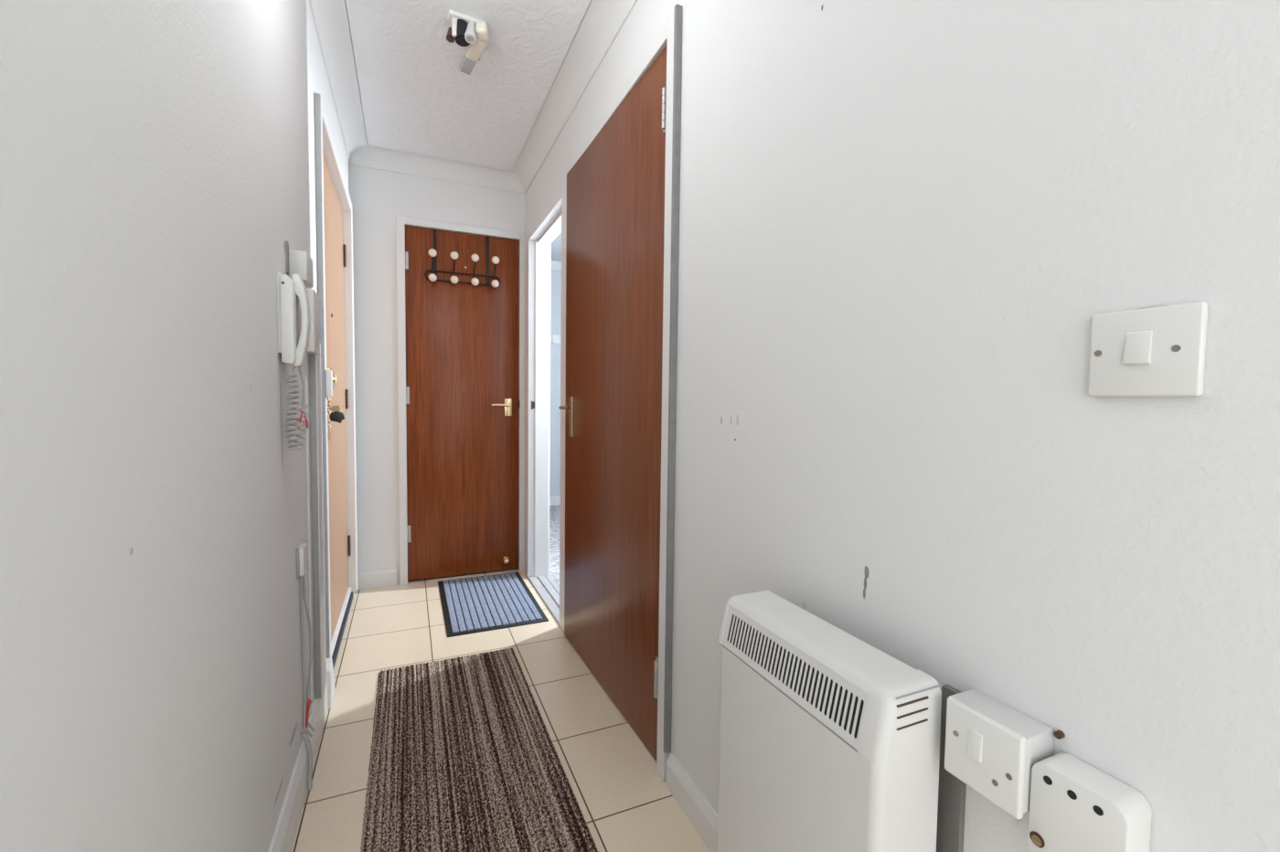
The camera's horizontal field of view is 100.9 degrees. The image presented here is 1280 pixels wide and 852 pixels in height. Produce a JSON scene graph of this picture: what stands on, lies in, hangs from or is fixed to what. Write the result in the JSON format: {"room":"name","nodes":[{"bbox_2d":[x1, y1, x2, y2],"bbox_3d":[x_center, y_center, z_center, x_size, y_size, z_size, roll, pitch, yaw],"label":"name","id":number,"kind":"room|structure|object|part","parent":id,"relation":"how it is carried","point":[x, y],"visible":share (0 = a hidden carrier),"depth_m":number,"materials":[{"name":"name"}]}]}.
{"room":"apartment hallway","nodes":[
{"label":"apartment hallway","id":0,"kind":"room"},
{"bbox_2d":[0,0,354,851],"bbox_3d":[-0.657,-0.163,0.638,0.150,2.340,5.112,-1,3,-24],"label":"wall","id":1,"kind":"structure","parent":0,"point":[157,157],"depth_m":0.60,"materials":[{"name":"paint"}]},
{"bbox_2d":[285,240,289,275],"bbox_3d":[-0.862,-0.413,1.291,0.004,0.080,0.025,-1,3,-24],"label":"chip","id":2,"kind":"object","parent":1,"relation":"attached to","point":[287,267],"visible":1,"depth_m":1.28,"materials":[{"name":"white plastic"}]},
{"bbox_2d":[276,271,310,449],"bbox_3d":[-0.811,-0.149,1.246,0.057,0.407,0.096,-1,3,-24],"label":"phone","id":3,"kind":"object","parent":1,"relation":"attached to","point":[293,332],"visible":0.98,"depth_m":1.22,"materials":[{"name":"grey plastic"}]},
{"bbox_3d":[-0.832,-0.258,1.233,0.009,0.182,0.090,-1,3,-24],"label":"wall plate","id":4,"kind":"part","parent":3,"relation":"part of","materials":[{"name":"grey plastic"}]},
{"bbox_3d":[-0.808,-0.045,1.250,0.033,0.200,0.069,1,3,2],"label":"coiled cord","id":5,"kind":"part","parent":3,"relation":"part of","materials":[{"name":"white plastic"}]},
{"bbox_2d":[296,410,308,427],"bbox_3d":[-0.782,-0.016,1.222,0.025,0.043,0.007,-1,3,-35],"label":"wire","id":6,"kind":"object","parent":3,"relation":"attached to","point":[305,419],"visible":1,"depth_m":1.22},
{"bbox_2d":[268,682,328,851],"bbox_3d":[-0.570,0.950,0.670,0.016,0.115,2.390,-1,3,-24],"label":"baseboard","id":7,"kind":"structure","parent":1,"relation":"attached to","point":[283,837],"depth_m":1.30,"materials":[{"name":"white paint"}]},
{"bbox_2d":[288,249,313,287],"bbox_3d":[-0.870,-0.403,1.356,0.041,0.073,0.100,-1,3,-24],"label":"junction box","id":8,"kind":"object","parent":1,"relation":"attached to","point":[300,262],"visible":0.74,"depth_m":1.31,"materials":[{"name":"grey plastic"}]},
{"bbox_2d":[295,543,308,579],"bbox_3d":[-0.898,0.357,1.405,0.016,0.080,0.073,-1,3,-24],"label":"socket","id":9,"kind":"object","parent":1,"relation":"attached to","point":[302,556],"visible":1,"depth_m":1.38,"materials":[{"name":"white plastic"}]},
{"bbox_2d":[298,576,312,736],"bbox_3d":[-0.900,0.616,1.426,0.024,0.460,0.026,-1,3,-24],"label":"cable","id":10,"kind":"object","parent":9,"relation":"hanging from","point":[300,579],"visible":0.93,"depth_m":1.43,"materials":[{"name":"white plastic"}]},
{"bbox_2d":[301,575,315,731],"bbox_3d":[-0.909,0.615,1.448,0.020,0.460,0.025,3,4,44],"label":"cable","id":11,"kind":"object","parent":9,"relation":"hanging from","point":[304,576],"visible":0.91,"depth_m":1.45,"materials":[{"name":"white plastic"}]},
{"bbox_2d":[305,698,311,728],"bbox_3d":[-0.913,0.793,1.455,0.018,0.084,0.008,-1,3,-24],"label":"tag","id":12,"kind":"object","parent":11,"relation":"attached to","point":[309,701],"visible":0.77,"depth_m":1.45,"materials":[{"name":"red plastic"}]},
{"bbox_2d":[300,731,312,789],"bbox_3d":[-0.885,0.887,1.403,0.027,0.153,0.021,-1,3,-24],"label":"conduit pipe","id":13,"kind":"object","parent":1,"relation":"attached to","point":[304,734],"visible":1,"depth_m":1.40,"materials":[{"name":"white plastic"}]},
{"bbox_2d":[304,377,312,713],"bbox_3d":[-0.960,0.360,1.533,0.006,1.000,0.006,-1,3,-24],"label":"cable","id":14,"kind":"object","parent":1,"relation":"attached to","point":[305,378],"visible":0.77,"depth_m":1.53,"materials":[{"name":"white paint"}]},
{"bbox_2d":[300,288,319,354],"bbox_3d":[-0.944,-0.297,1.515,0.031,0.175,0.102,-1,3,-24],"label":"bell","id":15,"kind":"object","parent":1,"relation":"attached to","point":[314,347],"visible":0.56,"depth_m":1.48,"materials":[{"name":"white plastic"}]},
{"bbox_2d":[309,343,326,699],"bbox_3d":[-1.000,0.292,1.640,0.020,1.095,0.089,-1,3,-24],"label":"white trunking","id":16,"kind":"object","parent":1,"relation":"attached to","point":[314,360],"visible":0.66,"depth_m":1.61,"materials":[{"name":"paint"}]},
{"bbox_2d":[313,92,330,658],"bbox_3d":[-1.057,-0.115,1.759,0.017,1.925,0.014,-1,3,-24],"label":"trim","id":17,"kind":"structure","parent":1,"relation":"attached to","point":[317,97],"depth_m":1.74,"materials":[{"name":"white wood"}]},
{"bbox_2d":[325,370,332,396],"bbox_3d":[-1.048,-0.143,1.781,0.018,0.090,0.034,-1,3,-24],"label":"keep","id":18,"kind":"object","parent":1,"relation":"attached to","point":[328,373],"visible":1,"depth_m":1.77,"materials":[{"name":"white paint"}]},
{"bbox_2d":[326,657,335,709],"bbox_3d":[-1.066,0.867,1.809,0.026,0.158,0.110,-1,3,-24],"label":"trim","id":19,"kind":"structure","parent":1,"relation":"attached to","point":[330,676],"depth_m":1.77,"materials":[{"name":"white paint"}]},
{"bbox_2d":[322,153,351,657],"bbox_3d":[-1.295,-0.085,2.249,0.100,1.943,0.996,-1,3,-24],"label":"door","id":20,"kind":"structure","parent":1,"relation":"in","point":[335,248],"depth_m":2.33,"materials":[{"name":"beige wood"}]},
{"bbox_2d":[327,396,330,440],"bbox_3d":[-1.142,-0.031,1.919,0.030,0.171,0.110,-1,3,-24],"label":"chain","id":21,"kind":"object","parent":20,"relation":"hanging from","point":[328,398],"visible":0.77,"depth_m":1.93,"materials":[{"name":"gold metal"}]},
{"bbox_3d":[-1.095,-0.168,1.894,0.018,0.036,0.025,-1,3,-24],"label":"latch knob","id":22,"kind":"part","parent":20,"relation":"part of","materials":[{"name":"gold metal"}]},
{"bbox_2d":[329,405,344,423],"bbox_3d":[-1.145,-0.046,1.977,0.071,0.069,0.032,-1,3,-24],"label":"door lock","id":23,"kind":"object","parent":20,"relation":"hanging from","point":[336,416],"visible":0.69,"depth_m":1.97,"materials":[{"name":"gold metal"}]},
{"bbox_2d":[308,0,368,164],"bbox_3d":[-0.491,-1.289,0.541,0.094,0.079,4.912,-1,3,-24],"label":"trim","id":24,"kind":"structure","parent":1,"relation":"attached to","point":[331,21],"depth_m":2.04,"materials":[{"name":"paint"}]},
{"bbox_2d":[320,94,357,657],"bbox_3d":[-1.335,-0.094,2.241,0.138,2.030,1.090,-1,3,-24],"label":"door frame","id":25,"kind":"structure","parent":1,"relation":"attached to","point":[329,151],"depth_m":2.68,"materials":[{"name":"white paint"}]},
{"bbox_2d":[331,592,353,668],"bbox_3d":[-1.311,0.905,2.300,0.032,0.026,1.000,-1,3,-24],"label":"threshold","id":26,"kind":"object","parent":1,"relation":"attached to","point":[345,619],"depth_m":2.31,"materials":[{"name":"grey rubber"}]},
{"bbox_2d":[349,164,525,584],"bbox_3d":[-1.163,-0.286,3.052,1.169,2.340,0.120,-1,3,-24],"label":"wall","id":27,"kind":"structure","parent":0,"point":[377,197],"depth_m":2.88,"materials":[{"name":"paint"}]},
{"bbox_2d":[357,567,396,589],"bbox_3d":[-1.452,0.842,2.911,0.206,0.092,0.016,-1,3,-24],"label":"baseboard","id":28,"kind":"structure","parent":27,"relation":"attached to","point":[380,578],"depth_m":2.91,"materials":[{"name":"white paint"}]},
{"bbox_2d":[350,145,524,193],"bbox_3d":[-1.083,-1.411,2.910,0.919,0.079,0.094,-1,3,-24],"label":"trim","id":29,"kind":"structure","parent":27,"relation":"attached to","point":[369,156],"depth_m":2.91,"materials":[{"name":"paint"}]},
{"bbox_2d":[395,215,525,585],"bbox_3d":[-1.036,-0.132,3.101,0.698,2.029,0.128,-1,3,-24],"label":"trim","id":30,"kind":"structure","parent":27,"relation":"attached to","point":[401,221],"depth_m":2.96,"materials":[{"name":"white paint"}]},
{"bbox_2d":[405,225,519,580],"bbox_3d":[-1.014,-0.113,3.055,0.629,1.973,0.096,-1,3,-24],"label":"door","id":31,"kind":"structure","parent":27,"relation":"in","point":[463,402],"depth_m":3.06,"materials":[{"name":"brown wood"}]},
{"bbox_2d":[424,229,501,288],"bbox_3d":[-0.993,-0.944,2.982,0.414,0.303,0.080,-1,3,-24],"label":"coat rack","id":32,"kind":"object","parent":31,"relation":"attached to","point":[432,276],"visible":1,"depth_m":2.98,"materials":[{"name":"brown metal"}]},
{"bbox_3d":[-1.142,-0.818,2.912,0.043,0.043,0.034,-1,3,-24],"label":"knob","id":33,"kind":"part","parent":32,"relation":"part of","materials":[{"name":"beige ceramic"}]},
{"bbox_3d":[-1.136,-0.948,2.894,0.043,0.043,0.034,-1,3,-24],"label":"knob","id":34,"kind":"part","parent":32,"relation":"part of","materials":[{"name":"beige ceramic"}]},
{"bbox_3d":[-1.039,-0.819,2.958,0.043,0.043,0.034,-1,3,-24],"label":"knob","id":35,"kind":"part","parent":32,"relation":"part of","materials":[{"name":"beige ceramic"}]},
{"bbox_3d":[-1.032,-0.949,2.939,0.043,0.043,0.034,-1,3,-24],"label":"knob","id":36,"kind":"part","parent":32,"relation":"part of","materials":[{"name":"beige ceramic"}]},
{"bbox_3d":[-1.006,-0.843,3.014,0.414,0.059,0.008,-1,3,-24],"label":"wire frame","id":37,"kind":"part","parent":32,"relation":"part of","materials":[{"name":"brown metal"}]},
{"bbox_3d":[-0.937,-0.820,3.002,0.043,0.043,0.034,-1,3,-24],"label":"knob","id":38,"kind":"part","parent":32,"relation":"part of","materials":[{"name":"beige ceramic"}]},
{"bbox_3d":[-0.930,-0.950,2.984,0.043,0.043,0.034,-1,3,-24],"label":"knob","id":39,"kind":"part","parent":32,"relation":"part of","materials":[{"name":"beige ceramic"}]},
{"bbox_3d":[-0.835,-0.821,3.047,0.043,0.043,0.034,-1,3,-24],"label":"knob","id":40,"kind":"part","parent":32,"relation":"part of","materials":[{"name":"beige ceramic"}]},
{"bbox_3d":[-0.828,-0.951,3.029,0.043,0.043,0.034,-1,3,-24],"label":"knob","id":41,"kind":"part","parent":32,"relation":"part of","materials":[{"name":"beige ceramic"}]},
{"bbox_3d":[-0.818,-0.124,3.116,0.115,0.018,0.050,-1,3,-24],"label":"lever","id":42,"kind":"part","parent":31,"relation":"part of","materials":[{"name":"gold metal"}]},
{"bbox_3d":[-0.804,0.806,3.177,0.039,0.039,0.052,-1,3,-24],"label":"knob","id":43,"kind":"part","parent":31,"relation":"part of","materials":[{"name":"gold metal"}]},
{"bbox_3d":[-0.788,-0.112,3.160,0.041,0.104,0.010,-1,3,-24],"label":"handle plate","id":44,"kind":"part","parent":31,"relation":"part of","materials":[{"name":"gold metal"}]},
{"bbox_2d":[344,0,592,261],"bbox_3d":[0.001,-1.434,1.810,2.618,0.100,6.850,-1,3,-24],"label":"ceiling","id":45,"kind":"structure","parent":0,"point":[416,98],"depth_m":2.11,"materials":[{"name":"paint"}]},
{"bbox_2d":[446,9,489,74],"bbox_3d":[-0.615,-1.350,1.868,0.141,0.088,0.219,-1,3,-24],"label":"ceiling spotlight","id":46,"kind":"object","parent":45,"relation":"attached to","point":[472,32],"visible":1,"depth_m":1.79,"materials":[{"name":"white plastic"}]},
{"bbox_3d":[-0.591,-1.383,1.804,0.124,0.016,0.044,-1,3,-30],"label":"plate","id":47,"kind":"part","parent":46,"relation":"part of","materials":[{"name":"white plastic"}]},
{"bbox_2d":[464,21,476,43],"bbox_3d":[-0.576,-1.343,1.794,0.039,0.072,0.045,-1,3,-24],"label":"socket","id":48,"kind":"object","parent":46,"relation":"attached to","point":[470,26],"depth_m":1.79,"materials":[{"name":"grey plastic"}]},
{"bbox_3d":[-0.566,-1.347,1.853,0.054,0.057,0.156,-1,3,-33],"label":"lamp arm","id":49,"kind":"part","parent":46,"relation":"part of","materials":[{"name":"beige plastic"}]},
{"bbox_2d":[291,505,709,851],"bbox_3d":[-0.087,0.992,1.875,2.568,0.086,6.800,-1,3,-24],"label":"floor","id":50,"kind":"structure","parent":0,"point":[624,804],"depth_m":1.71,"materials":[{"name":"beige tile"}]},
{"bbox_2d":[360,648,597,851],"bbox_3d":[-0.512,0.959,1.542,0.506,0.013,1.240,-1,3,-24],"label":"runner rug","id":51,"kind":"object","parent":50,"relation":"on","point":[464,758],"visible":1,"depth_m":1.48,"materials":[{"name":"brown carpet"}]},
{"bbox_2d":[437,572,548,637],"bbox_3d":[-0.789,0.899,2.748,0.452,0.011,0.760,-1,3,-24],"label":"door mat","id":52,"kind":"object","parent":50,"relation":"on","point":[489,602],"visible":1,"depth_m":2.66,"materials":[{"name":"fabric"}]},
{"bbox_2d":[717,589,942,851],"bbox_3d":[0.275,0.660,0.823,0.148,0.700,0.352,-1,3,-24],"label":"heater","id":53,"kind":"object","parent":50,"relation":"on","point":[829,741],"visible":1,"depth_m":0.73,"materials":[{"name":"white metal"}]},
{"bbox_2d":[719,605,868,752],"bbox_3d":[0.214,0.359,0.795,0.020,0.070,0.315,-1,3,-24],"label":"grille","id":54,"kind":"object","parent":53,"relation":"attached to","point":[831,695],"depth_m":0.76,"materials":[{"name":"white metal"}]},
{"bbox_3d":[0.258,0.352,0.799,0.104,0.082,0.351,-1,3,-24],"label":"casing","id":55,"kind":"part","parent":53,"relation":"part of","materials":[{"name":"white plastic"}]},
{"bbox_2d":[549,269,561,496],"bbox_3d":[-0.768,-0.397,5.219,1.299,2.360,0.100,-1,3,-24],"label":"wall","id":56,"kind":"structure","parent":0,"point":[555,274],"depth_m":5.14,"materials":[{"name":"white paint"}]},
{"bbox_2d":[549,495,560,505],"bbox_3d":[-0.804,0.733,5.201,1.199,0.095,0.016,-1,3,-24],"label":"baseboard","id":57,"kind":"structure","parent":56,"relation":"attached to","point":[554,500],"depth_m":5.18,"materials":[{"name":"white paint"}]},
{"bbox_2d":[550,334,560,343],"bbox_3d":[-0.834,-0.838,5.085,0.150,0.092,0.050,-1,3,-24],"label":"wall bracket","id":58,"kind":"object","parent":56,"relation":"attached to","point":[555,338],"visible":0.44,"depth_m":5.11,"materials":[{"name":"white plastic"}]},
{"bbox_2d":[550,260,561,270],"bbox_3d":[-0.768,-1.536,5.071,1.199,0.070,0.060,-1,3,-24],"label":"trim","id":59,"kind":"structure","parent":56,"relation":"attached to","point":[554,264],"depth_m":5.04,"materials":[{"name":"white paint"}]},
{"bbox_2d":[524,0,1279,851],"bbox_3d":[0.339,-0.167,0.967,0.100,2.340,4.912,-1,3,-24],"label":"wall","id":60,"kind":"structure","parent":0,"point":[905,226],"depth_m":0.64,"materials":[{"name":"paint"}]},
{"bbox_2d":[531,401,534,409],"bbox_3d":[-0.609,-0.119,3.042,0.035,0.050,0.004,-1,3,-24],"label":"strike plate","id":61,"kind":"object","parent":60,"relation":"attached to","point":[532,402],"visible":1,"depth_m":3.04,"materials":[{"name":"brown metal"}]},
{"bbox_2d":[528,574,559,624],"bbox_3d":[-0.454,0.900,2.785,0.126,0.014,0.698,-1,3,-24],"label":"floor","id":62,"kind":"structure","parent":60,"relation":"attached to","point":[551,586],"depth_m":2.85,"materials":[{"name":"white wood"}]},
{"bbox_2d":[524,170,567,632],"bbox_3d":[-0.439,-0.104,2.729,0.128,2.025,0.896,-1,3,-24],"label":"trim","id":63,"kind":"structure","parent":60,"relation":"attached to","point":[552,221],"depth_m":3.03,"materials":[{"name":"white paint"}]},
{"bbox_2d":[512,0,637,193],"bbox_3d":[0.264,-1.296,0.874,0.094,0.079,4.912,-1,3,-24],"label":"trim","id":64,"kind":"structure","parent":60,"relation":"attached to","point":[602,21],"depth_m":2.08,"materials":[{"name":"paint"}]},
{"bbox_2d":[558,46,666,761],"bbox_3d":[-0.136,-0.050,1.864,0.097,1.988,0.921,-1,3,-25],"label":"door","id":65,"kind":"structure","parent":60,"relation":"in","point":[614,240],"depth_m":1.74,"materials":[{"name":"brown wood"}]},
{"bbox_3d":[-0.294,-0.075,2.152,0.052,0.018,0.110,-1,3,-25],"label":"lever","id":66,"kind":"part","parent":65,"relation":"part of","materials":[{"name":"gold metal"}]},
{"bbox_3d":[-0.288,-0.040,2.205,0.008,0.166,0.040,-1,3,-25],"label":"handle plate","id":67,"kind":"part","parent":65,"relation":"part of","materials":[{"name":"gold metal"}]},
{"bbox_2d":[566,6,674,781],"bbox_3d":[-0.070,-0.074,1.878,0.118,2.055,0.993,-1,3,-24],"label":"trim","id":68,"kind":"structure","parent":60,"relation":"attached to","point":[665,37],"depth_m":1.43,"materials":[{"name":"white paint"}]},
{"bbox_2d":[623,716,656,764],"bbox_3d":[-0.093,0.949,1.941,0.086,0.006,0.940,-1,3,-24],"label":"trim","id":69,"kind":"structure","parent":60,"relation":"attached to","point":[654,760],"depth_m":1.58,"materials":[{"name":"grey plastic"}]},
{"bbox_2d":[663,3,682,753],"bbox_3d":[0.086,-0.091,1.396,0.018,1.964,0.012,-1,3,-24],"label":"trim","id":70,"kind":"structure","parent":60,"relation":"attached to","point":[677,21],"depth_m":1.39,"materials":[{"name":"white wood"}]},
{"bbox_2d":[665,752,717,851],"bbox_3d":[0.669,1.006,0.096,0.016,0.088,2.938,-1,3,-24],"label":"baseboard","id":71,"kind":"structure","parent":60,"relation":"attached to","point":[696,807],"depth_m":1.31,"materials":[{"name":"white paint"}]},
{"bbox_2d":[936,684,966,851],"bbox_3d":[0.405,0.636,0.697,0.010,0.588,0.032,-1,3,-24],"label":"cable trunking","id":72,"kind":"object","parent":60,"relation":"attached to","point":[951,810],"visible":0.55,"depth_m":0.69,"materials":[{"name":"white plastic"}]},
{"bbox_2d":[944,688,1054,819],"bbox_3d":[0.410,0.373,0.613,0.064,0.090,0.092,-1,3,-24],"label":"switch box","id":73,"kind":"object","parent":60,"relation":"attached to","point":[993,747],"visible":0.98,"depth_m":0.59,"materials":[{"name":"white plastic"}]},
{"bbox_2d":[1053,729,1065,739],"bbox_3d":[0.457,0.337,0.577,0.006,0.008,0.008,-1,3,-24],"label":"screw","id":74,"kind":"object","parent":60,"relation":"attached to","point":[1059,734],"visible":1,"depth_m":0.57,"materials":[{"name":"brown metal"}]},
{"bbox_2d":[1027,752,1151,851],"bbox_3d":[0.453,0.414,0.537,0.047,0.120,0.084,-1,3,-24],"label":"switch box","id":75,"kind":"object","parent":60,"relation":"attached to","point":[1075,805],"visible":1,"depth_m":0.53,"materials":[{"name":"white plastic"}]},
{"bbox_2d":[1088,301,1208,396],"bbox_3d":[0.480,-0.070,0.505,0.014,0.084,0.084,-1,3,-24],"label":"light switch","id":76,"kind":"object","parent":60,"relation":"attached to","point":[1160,351],"visible":1,"depth_m":0.50,"materials":[{"name":"white plastic"}]}
]}

